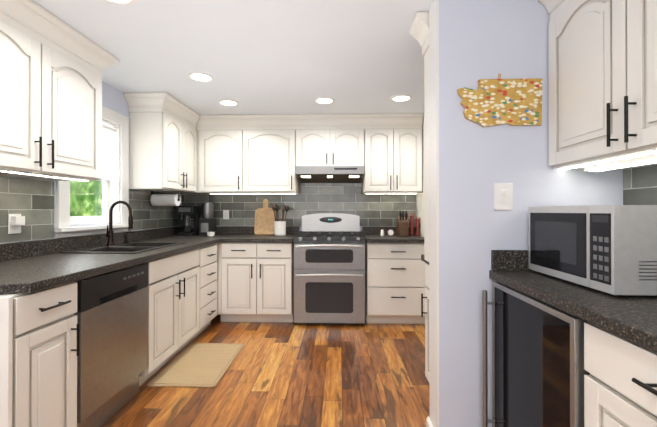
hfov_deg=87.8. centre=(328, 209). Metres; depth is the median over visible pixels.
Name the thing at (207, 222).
coffee grinder
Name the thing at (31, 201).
wall tiles
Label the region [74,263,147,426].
dishwasher
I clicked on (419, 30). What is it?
upper cabinet
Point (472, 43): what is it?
wall
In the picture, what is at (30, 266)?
countertop
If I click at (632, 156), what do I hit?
led light
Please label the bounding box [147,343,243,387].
rug
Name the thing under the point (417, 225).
pepper mill
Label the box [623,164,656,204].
wall tiles
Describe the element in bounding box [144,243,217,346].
base cabinet
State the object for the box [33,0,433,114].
ceiling
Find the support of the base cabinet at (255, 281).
on the floor
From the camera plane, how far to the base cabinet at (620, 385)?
0.91 m
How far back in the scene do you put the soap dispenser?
2.99 m
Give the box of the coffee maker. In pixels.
[176,206,200,235]
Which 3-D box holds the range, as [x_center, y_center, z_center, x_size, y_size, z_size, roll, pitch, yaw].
[0.017,0.632,3.851,0.756,1.180,0.689,0,0,2]
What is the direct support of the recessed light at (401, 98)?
in the ceiling
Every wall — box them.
[0,81,178,243]
[181,194,415,230]
[429,0,623,426]
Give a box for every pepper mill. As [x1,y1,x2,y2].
[409,214,413,235]
[415,217,419,235]
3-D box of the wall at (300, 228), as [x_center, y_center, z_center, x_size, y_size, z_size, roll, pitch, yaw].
[0.095,0.079,4.267,4.170,2.290,0.120,0,0,2]
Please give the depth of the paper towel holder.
3.52 m
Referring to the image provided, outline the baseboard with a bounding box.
[426,416,432,426]
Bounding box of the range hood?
[295,166,364,182]
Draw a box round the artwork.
[457,74,541,126]
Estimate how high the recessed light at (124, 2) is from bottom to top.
0.009 m
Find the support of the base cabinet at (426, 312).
on the floor
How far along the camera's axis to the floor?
2.38 m
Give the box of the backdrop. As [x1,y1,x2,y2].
[70,180,101,215]
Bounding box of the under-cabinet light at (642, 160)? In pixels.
[584,154,656,171]
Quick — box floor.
[101,315,429,426]
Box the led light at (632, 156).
[562,151,656,169]
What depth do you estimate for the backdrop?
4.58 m
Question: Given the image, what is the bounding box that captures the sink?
[60,242,184,253]
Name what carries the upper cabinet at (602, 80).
attached to the wall
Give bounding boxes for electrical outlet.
[223,210,228,218]
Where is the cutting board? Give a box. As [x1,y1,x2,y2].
[254,199,275,234]
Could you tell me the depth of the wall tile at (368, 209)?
4.21 m
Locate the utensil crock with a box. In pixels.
[271,204,288,235]
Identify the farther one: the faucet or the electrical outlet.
the electrical outlet
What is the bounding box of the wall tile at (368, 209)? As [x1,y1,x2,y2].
[182,182,415,225]
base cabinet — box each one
[0,281,78,426]
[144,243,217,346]
[218,242,293,321]
[365,243,426,323]
[421,263,428,381]
[584,322,656,426]
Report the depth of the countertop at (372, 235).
3.75 m
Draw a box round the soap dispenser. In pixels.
[123,231,134,242]
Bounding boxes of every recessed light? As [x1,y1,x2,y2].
[105,0,136,4]
[187,72,213,81]
[218,99,238,105]
[314,97,334,103]
[391,94,411,101]
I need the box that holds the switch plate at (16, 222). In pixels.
[8,214,24,233]
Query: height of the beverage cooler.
0.855 m
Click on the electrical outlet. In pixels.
(225, 214)
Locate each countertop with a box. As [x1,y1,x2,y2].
[0,226,223,294]
[224,226,298,242]
[362,227,423,242]
[489,250,656,352]
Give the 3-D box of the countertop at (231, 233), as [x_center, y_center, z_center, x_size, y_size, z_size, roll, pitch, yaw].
[-0.734,0.277,3.901,0.729,0.140,0.657,0,0,2]
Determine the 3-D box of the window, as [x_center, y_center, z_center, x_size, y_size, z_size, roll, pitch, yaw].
[-1.931,-0.329,2.782,0.195,1.056,0.830,0,0,2]
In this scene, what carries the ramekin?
on the countertop at (30, 266)
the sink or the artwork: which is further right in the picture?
the artwork
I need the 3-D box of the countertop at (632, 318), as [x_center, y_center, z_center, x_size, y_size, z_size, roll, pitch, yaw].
[1.082,0.265,0.597,0.646,0.140,2.167,0,0,2]
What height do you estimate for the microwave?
0.311 m
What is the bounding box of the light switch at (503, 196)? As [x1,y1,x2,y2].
[494,183,512,209]
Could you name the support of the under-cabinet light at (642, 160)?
attached to the upper cabinet at (602, 80)
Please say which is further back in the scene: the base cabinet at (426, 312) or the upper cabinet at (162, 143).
the upper cabinet at (162, 143)
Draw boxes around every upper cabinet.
[0,8,103,181]
[123,92,200,193]
[196,113,423,193]
[410,11,428,261]
[548,0,656,168]
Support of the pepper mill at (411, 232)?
on the countertop at (372, 235)
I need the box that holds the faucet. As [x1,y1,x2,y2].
[106,200,133,245]
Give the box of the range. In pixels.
[293,213,365,323]
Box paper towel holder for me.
[150,191,180,205]
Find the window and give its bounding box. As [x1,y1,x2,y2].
[54,106,133,237]
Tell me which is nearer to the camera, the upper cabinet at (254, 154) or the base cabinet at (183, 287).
the base cabinet at (183, 287)
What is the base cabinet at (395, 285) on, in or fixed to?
on the floor
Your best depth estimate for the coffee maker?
3.97 m
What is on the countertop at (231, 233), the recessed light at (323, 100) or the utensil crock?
the utensil crock
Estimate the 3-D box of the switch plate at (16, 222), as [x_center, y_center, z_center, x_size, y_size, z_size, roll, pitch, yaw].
[-1.883,0.085,2.069,0.040,0.120,0.080,0,0,2]
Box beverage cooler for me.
[482,281,589,426]
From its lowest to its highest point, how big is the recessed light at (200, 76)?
0.009 m
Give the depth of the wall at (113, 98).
2.94 m
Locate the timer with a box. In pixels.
[387,229,393,235]
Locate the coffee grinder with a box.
[199,203,215,235]
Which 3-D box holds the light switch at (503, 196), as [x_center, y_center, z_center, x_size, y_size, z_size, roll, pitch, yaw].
[0.864,-0.064,1.685,0.090,0.132,0.012,0,0,2]
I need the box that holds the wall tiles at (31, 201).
[0,176,180,242]
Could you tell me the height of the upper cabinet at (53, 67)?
0.750 m
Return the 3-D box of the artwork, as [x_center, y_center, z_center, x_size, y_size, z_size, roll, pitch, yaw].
[0.843,-0.539,1.685,0.409,0.264,0.014,0,0,2]
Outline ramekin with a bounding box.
[207,232,214,236]
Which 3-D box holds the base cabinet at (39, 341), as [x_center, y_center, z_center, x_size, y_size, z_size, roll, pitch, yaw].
[-1.576,0.777,1.504,0.697,0.872,0.355,0,0,2]
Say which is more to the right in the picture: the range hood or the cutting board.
the range hood
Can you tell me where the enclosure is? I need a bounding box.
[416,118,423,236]
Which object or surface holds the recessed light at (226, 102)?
in the ceiling
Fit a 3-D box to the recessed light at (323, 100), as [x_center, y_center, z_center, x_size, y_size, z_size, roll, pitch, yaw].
[-0.039,-1.064,3.345,0.206,0.009,0.206,0,0,2]
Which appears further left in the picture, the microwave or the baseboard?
the baseboard
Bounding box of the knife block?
[396,210,408,235]
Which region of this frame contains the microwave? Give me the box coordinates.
[529,205,656,295]
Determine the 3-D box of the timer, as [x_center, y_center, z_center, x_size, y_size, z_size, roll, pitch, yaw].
[0.721,0.266,3.970,0.080,0.080,0.032,0,0,2]
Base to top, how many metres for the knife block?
0.299 m
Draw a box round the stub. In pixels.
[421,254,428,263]
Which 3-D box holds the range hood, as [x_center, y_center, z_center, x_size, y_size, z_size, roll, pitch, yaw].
[0.020,-0.400,3.960,0.758,0.145,0.483,0,0,2]

